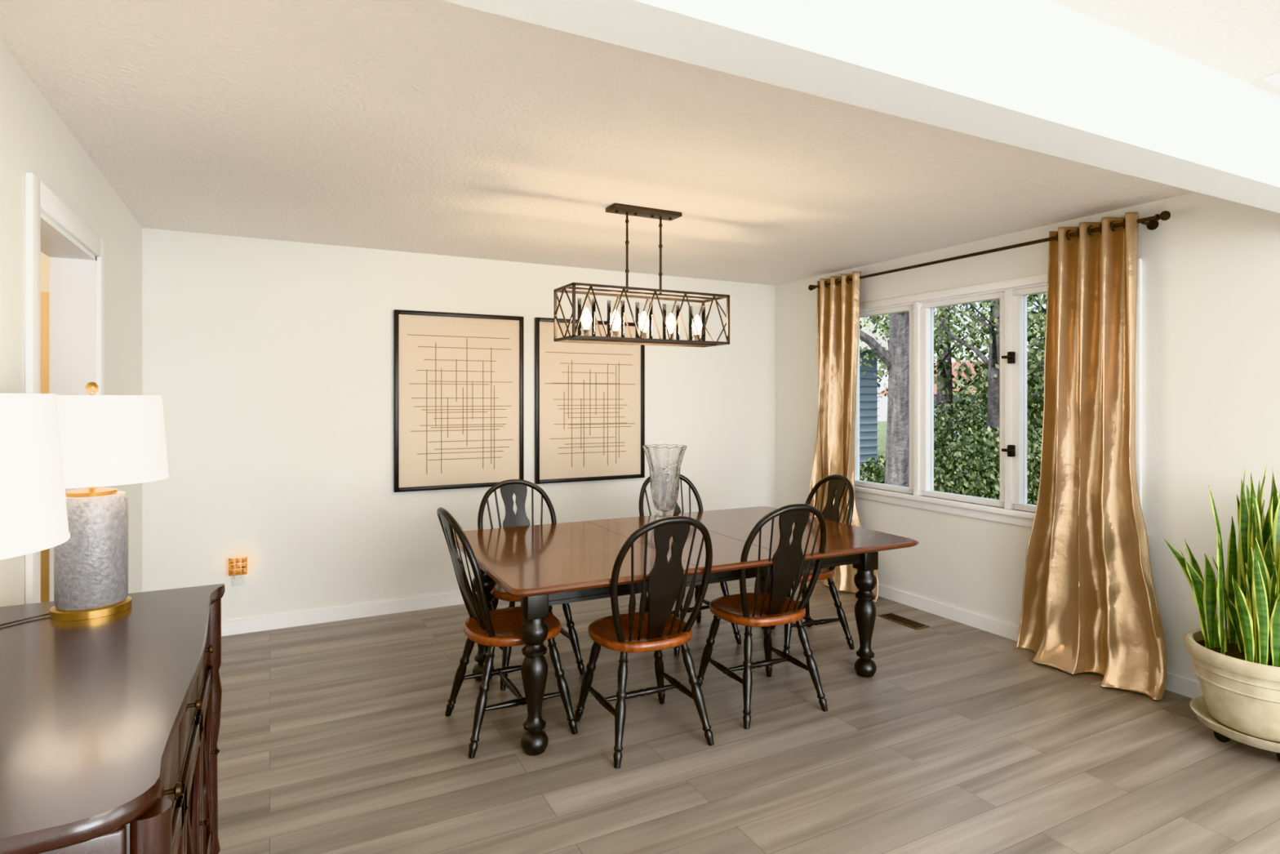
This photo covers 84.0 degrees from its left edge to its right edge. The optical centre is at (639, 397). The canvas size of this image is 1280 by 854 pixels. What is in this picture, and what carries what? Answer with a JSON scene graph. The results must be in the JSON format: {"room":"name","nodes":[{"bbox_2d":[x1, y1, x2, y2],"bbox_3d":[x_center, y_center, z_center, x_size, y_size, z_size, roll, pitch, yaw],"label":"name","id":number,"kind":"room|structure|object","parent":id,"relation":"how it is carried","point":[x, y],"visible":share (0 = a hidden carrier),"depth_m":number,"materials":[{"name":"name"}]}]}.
{"room":"dining room","nodes":[
{"label":"dining room","id":0,"kind":"room"},
{"bbox_2d":[0,39,142,606],"bbox_3d":[-0.837,0.230,0.027,0.140,2.440,9.220,0,0,-28],"label":"wall","id":1,"kind":"structure","parent":0,"point":[34,140],"depth_m":2.40,"materials":[{"name":"white paint"}]},
{"bbox_2d":[25,172,105,604],"bbox_3d":[-2.171,0.383,2.601,0.170,2.135,1.070,0,0,-28],"label":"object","id":2,"kind":"structure","parent":1,"relation":"attached to","point":[76,252],"depth_m":2.95,"materials":[{"name":"white"}]},
{"bbox_2d":[40,227,775,621],"bbox_3d":[-1.459,0.230,4.979,6.210,2.440,0.140,0,0,-28],"label":"wall","id":3,"kind":"structure","parent":0,"point":[270,362],"depth_m":4.64,"materials":[{"name":"white paint"}]},
{"bbox_2d":[40,291,49,602],"bbox_3d":[-3.488,0.435,3.777,0.740,2.030,0.093,0,0,-28],"label":"door","id":4,"kind":"structure","parent":3,"relation":"in","point":[45,296],"depth_m":3.90,"materials":[{"name":"beige paint"}]},
{"bbox_2d":[228,555,247,586],"bbox_3d":[-2.456,1.064,4.346,0.098,0.182,0.062,0,0,-28],"label":"night light","id":5,"kind":"object","parent":3,"relation":"attached to","point":[237,571],"visible":1,"depth_m":4.33,"materials":[{"name":"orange plastic"}]},
{"bbox_2d":[221,591,476,635],"bbox_3d":[-0.851,1.407,5.208,4.620,0.085,0.015,0,0,-28],"label":"baseboard","id":6,"kind":"structure","parent":3,"relation":"attached to","point":[359,611],"depth_m":4.62,"materials":[{"name":"white wood"}]},
{"bbox_2d":[393,309,524,492],"bbox_3d":[-1.253,0.022,4.987,0.900,1.225,0.034,0,0,-28],"label":"framed art","id":7,"kind":"object","parent":3,"relation":"attached to","point":[459,378],"visible":0.88,"depth_m":4.97,"materials":[{"name":"black"}]},
{"bbox_2d":[534,317,644,484],"bbox_3d":[-0.371,0.022,5.446,0.904,1.225,0.034,0,0,-28],"label":"framed art","id":8,"kind":"object","parent":3,"relation":"attached to","point":[589,397],"visible":0.87,"depth_m":5.43,"materials":[{"name":"black"}]},
{"bbox_2d":[0,0,1279,285],"bbox_3d":[0.702,-1.040,0.828,6.210,0.100,9.520,0,0,-28],"label":"ceiling","id":9,"kind":"structure","parent":0,"point":[425,126],"depth_m":2.72,"materials":[{"name":"white paint"}]},
{"bbox_2d":[553,203,729,347],"bbox_3d":[0.021,-0.639,3.760,0.913,0.702,0.263,0,0,-28],"label":"chandelier","id":10,"kind":"object","parent":9,"relation":"hanging from","point":[668,326],"visible":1,"depth_m":3.73,"materials":[{"name":"brown metal"}]},
{"bbox_2d":[441,0,1279,213],"bbox_3d":[0.920,-0.840,1.806,4.620,0.300,0.155,0,0,-28],"label":"ceiling beam","id":11,"kind":"structure","parent":9,"relation":"attached to","point":[1047,77],"depth_m":1.71,"materials":[{"name":"white paint"}]},
{"bbox_2d":[1262,71,1279,87],"bbox_3d":[2.120,-0.981,2.186,0.340,0.018,0.200,0,0,-28],"label":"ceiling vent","id":12,"kind":"object","parent":9,"relation":"in","point":[1274,79],"depth_m":2.19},
{"bbox_2d":[217,577,1279,853],"bbox_3d":[0.702,1.500,0.828,6.210,0.100,9.520,0,0,-28],"label":"floor","id":13,"kind":"structure","parent":0,"point":[335,737],"depth_m":2.89,"materials":[{"name":"grey laminate"}]},
{"bbox_2d":[0,583,225,853],"bbox_3d":[-1.167,1.000,1.416,0.527,0.900,1.290,0,0,-28],"label":"sideboard","id":14,"kind":"object","parent":13,"relation":"on","point":[109,725],"visible":1,"depth_m":1.30,"materials":[{"name":"brown wood"}]},
{"bbox_2d":[0,393,70,559],"bbox_3d":[-1.005,0.255,0.988,0.333,0.590,0.333,0,0,1],"label":"table lamp","id":15,"kind":"object","parent":14,"relation":"on","point":[33,517],"visible":1,"depth_m":0.99,"materials":[{"name":"white fabric"}]},
{"bbox_2d":[0,382,168,626],"bbox_3d":[-1.414,0.255,1.835,0.333,0.590,0.333,0,0,1],"label":"table lamp","id":16,"kind":"object","parent":14,"relation":"on","point":[106,440],"visible":0.91,"depth_m":1.77,"materials":[{"name":"white fabric"}]},
{"bbox_2d":[436,506,577,758],"bbox_3d":[-0.611,0.962,3.143,0.546,0.984,0.457,0,0,-28],"label":"dining chair","id":17,"kind":"object","parent":13,"relation":"on","point":[501,627],"visible":0.93,"depth_m":3.04,"materials":[{"name":"brown wood"}]},
{"bbox_2d":[477,479,584,689],"bbox_3d":[-0.611,0.962,3.860,0.457,0.984,0.546,0,0,-28],"label":"dining chair","id":18,"kind":"object","parent":13,"relation":"on","point":[517,486],"visible":0.33,"depth_m":4.00,"materials":[{"name":"brown wood"}]},
{"bbox_2d":[574,515,714,768],"bbox_3d":[0.023,0.962,3.049,0.457,0.984,0.546,0,0,-25],"label":"dining chair","id":19,"kind":"object","parent":13,"relation":"on","point":[655,629],"visible":1,"depth_m":2.91,"materials":[{"name":"brown wood"}]},
{"bbox_2d":[453,506,919,755],"bbox_3d":[0.186,1.085,3.693,2.120,0.730,1.300,0,0,-26],"label":"dining table","id":20,"kind":"object","parent":13,"relation":"on","point":[544,566],"visible":0.75,"depth_m":3.38,"materials":[{"name":"brown wood"}]},
{"bbox_2d":[642,444,687,520],"bbox_3d":[0.140,0.495,4.019,0.252,0.448,0.252,0,0,-28],"label":"crystal vase","id":21,"kind":"object","parent":20,"relation":"on","point":[664,460],"visible":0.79,"depth_m":3.95,"materials":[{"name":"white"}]},
{"bbox_2d":[639,474,741,656],"bbox_3d":[0.276,0.962,4.322,0.457,0.984,0.546,0,0,-28],"label":"dining chair","id":22,"kind":"object","parent":13,"relation":"on","point":[723,584],"visible":0.24,"depth_m":4.42,"materials":[{"name":"brown wood"}]},
{"bbox_2d":[697,503,827,728],"bbox_3d":[0.585,0.962,3.376,0.457,0.984,0.546,0,0,-24],"label":"dining chair","id":23,"kind":"object","parent":13,"relation":"on","point":[765,609],"visible":0.98,"depth_m":3.24,"materials":[{"name":"brown wood"}]},
{"bbox_2d":[751,474,854,654],"bbox_3d":[0.971,0.962,4.232,0.546,0.984,0.457,0,0,-21],"label":"dining chair","id":24,"kind":"object","parent":13,"relation":"on","point":[830,512],"visible":0.42,"depth_m":4.14,"materials":[{"name":"brown wood"}]},
{"bbox_2d":[877,613,929,629],"bbox_3d":[1.705,1.446,4.608,0.120,0.009,0.320,0,0,-28],"label":"floor vent","id":25,"kind":"object","parent":13,"relation":"in","point":[893,617],"visible":1,"depth_m":4.59,"materials":[{"name":"brown metal"}]},
{"bbox_2d":[1163,466,1279,760],"bbox_3d":[2.598,0.869,2.938,0.539,1.162,0.570,0,0,1],"label":"potted snake plant","id":26,"kind":"object","parent":13,"relation":"on","point":[1237,666],"visible":1,"depth_m":2.92,"materials":[{"name":"green plant"}]},
{"bbox_2d":[775,191,1279,681],"bbox_3d":[3.390,0.230,2.227,0.150,2.440,9.220,0,0,-28],"label":"wall","id":27,"kind":"structure","parent":0,"point":[1211,270],"depth_m":3.56,"materials":[{"name":"white paint"}]},
{"bbox_2d":[808,210,1170,290],"bbox_3d":[1.998,-0.878,4.608,0.119,0.062,2.596,0,0,-28],"label":"curtain rod","id":28,"kind":"object","parent":27,"relation":"attached to","point":[1153,224],"visible":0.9,"depth_m":4.16,"materials":[{"name":"brown metal"}]},
{"bbox_2d":[809,271,878,601],"bbox_3d":[1.519,0.254,5.337,0.196,2.368,0.715,0,0,-28],"label":"curtain","id":29,"kind":"object","parent":28,"relation":"hanging from","point":[837,304],"visible":0.69,"depth_m":5.45,"materials":[{"name":"gold fabric"}]},
{"bbox_2d":[1016,212,1166,699],"bbox_3d":[2.330,0.254,3.743,0.242,2.368,0.771,0,0,-28],"label":"curtain","id":30,"kind":"object","parent":28,"relation":"hanging from","point":[1090,604],"visible":1,"depth_m":3.77,"materials":[{"name":"gold fabric"}]},
{"bbox_2d":[854,258,1142,527],"bbox_3d":[2.111,0.025,4.633,0.195,1.470,2.230,0,0,-28],"label":"window","id":31,"kind":"structure","parent":27,"relation":"in","point":[1012,507],"depth_m":4.43,"materials":[{"name":"white"}]},
{"bbox_2d":[878,583,1203,698],"bbox_3d":[3.320,1.407,2.182,0.015,0.085,9.205,0,0,-28],"label":"baseboard","id":32,"kind":"structure","parent":27,"relation":"attached to","point":[1191,688],"depth_m":4.49,"materials":[{"name":"white wood"}]},
{"label":"outside","id":33,"kind":"structure","parent":0,"visible":0},
{"bbox_2d":[877,421,1039,497],"bbox_3d":[21.618,2.100,28.164,55.640,0.100,60.000,0,0,-28],"label":"ground","id":34,"kind":"structure","parent":33,"point":[882,426],"depth_m":34.01,"materials":[{"name":"green plant"}]},
{"bbox_2d":[859,317,888,478],"bbox_3d":[2.171,-0.250,17.703,5.000,4.600,6.600,0,0,-28],"label":"neighboring house","id":35,"kind":"structure","parent":34,"relation":"on","point":[868,385],"depth_m":15.95,"materials":[{"name":"blue"}]},
{"bbox_2d":[859,453,942,490],"bbox_3d":[4.792,1.652,13.322,1.628,1.258,1.633,0,0,-28],"label":"shrub","id":36,"kind":"object","parent":34,"relation":"on","point":[876,477],"visible":0.16,"depth_m":13.24,"materials":[{"name":"green plant"}]},
{"bbox_2d":[859,311,945,487],"bbox_3d":[4.302,-2.156,11.208,5.217,8.427,5.483,0,0,38],"label":"tree","id":37,"kind":"object","parent":34,"relation":"on","point":[897,361],"visible":0.06,"depth_m":10.85,"materials":[{"name":"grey plant"}]},
{"bbox_2d":[869,306,989,467],"bbox_3d":[7.953,-2.281,20.734,6.174,8.678,6.635,0,0,-28],"label":"tree","id":38,"kind":"object","parent":34,"relation":"on","point":[944,380],"visible":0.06,"depth_m":19.42,"materials":[{"name":"green plant"}]},
{"bbox_2d":[862,293,1047,496],"bbox_3d":[7.517,-1.716,14.120,6.654,7.541,5.564,0,0,-9],"label":"tree","id":39,"kind":"object","parent":34,"relation":"on","point":[993,327],"visible":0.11,"depth_m":14.10,"materials":[{"name":"green plant"}]},
{"bbox_2d":[877,360,1043,442],"bbox_3d":[16.648,0.150,32.341,6.600,3.800,9.200,0,0,-28],"label":"neighboring house","id":40,"kind":"structure","parent":34,"relation":"on","point":[968,363],"depth_m":32.82,"materials":[{"name":"beige"}]},
{"bbox_2d":[933,399,1039,488],"bbox_3d":[7.679,1.153,16.853,3.647,2.255,3.258,0,0,-28],"label":"shrub","id":41,"kind":"object","parent":34,"relation":"on","point":[971,415],"visible":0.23,"depth_m":16.36,"materials":[{"name":"green plant"}]},
{"bbox_2d":[933,423,1042,505],"bbox_3d":[6.247,1.345,11.817,2.458,1.844,2.618,0,0,-28],"label":"shrub","id":42,"kind":"object","parent":34,"relation":"on","point":[989,449],"visible":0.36,"depth_m":11.68,"materials":[{"name":"green plant"}]},
{"bbox_2d":[949,293,1046,408],"bbox_3d":[12.500,-2.984,19.784,7.240,10.085,7.555,0,0,-28],"label":"tree","id":43,"kind":"object","parent":34,"relation":"on","point":[1043,310],"visible":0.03,"depth_m":19.93,"materials":[{"name":"green plant"}]},
{"bbox_2d":[952,347,1044,454],"bbox_3d":[14.351,0.238,24.399,6.033,4.122,8.126,0,0,-28],"label":"shrub","id":44,"kind":"object","parent":34,"relation":"on","point":[975,393],"visible":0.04,"depth_m":25.20,"materials":[{"name":"green plant"}]},
{"bbox_2d":[984,293,1047,309],"bbox_3d":[5.860,-1.812,9.294,5.451,7.733,5.950,0,0,-28],"label":"tree","id":45,"kind":"object","parent":34,"relation":"on","point":[1030,304],"visible":0.02,"depth_m":11.37,"materials":[{"name":"green plant"}]},
{"bbox_2d":[1026,377,1044,444],"bbox_3d":[11.913,0.538,17.209,3.715,3.727,4.901,0,0,-28],"label":"shrub","id":46,"kind":"object","parent":34,"relation":"on","point":[1033,417],"visible":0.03,"depth_m":18.34,"materials":[{"name":"green plant"}]},
{"bbox_2d":[1026,293,1045,348],"bbox_3d":[21.049,-2.554,24.545,6.279,9.058,17.964,0,0,-28],"label":"shrub","id":47,"kind":"object","parent":34,"relation":"on","point":[1042,293],"visible":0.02,"depth_m":30.48,"materials":[{"name":"green plant"}]},
{"bbox_2d":[1026,293,1047,405],"bbox_3d":[10.267,-2.312,13.979,7.858,8.741,6.161,0,0,-28],"label":"tree","id":48,"kind":"object","parent":34,"relation":"on","point":[1042,346],"visible":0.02,"depth_m":14.13,"materials":[{"name":"green plant"}]}
]}

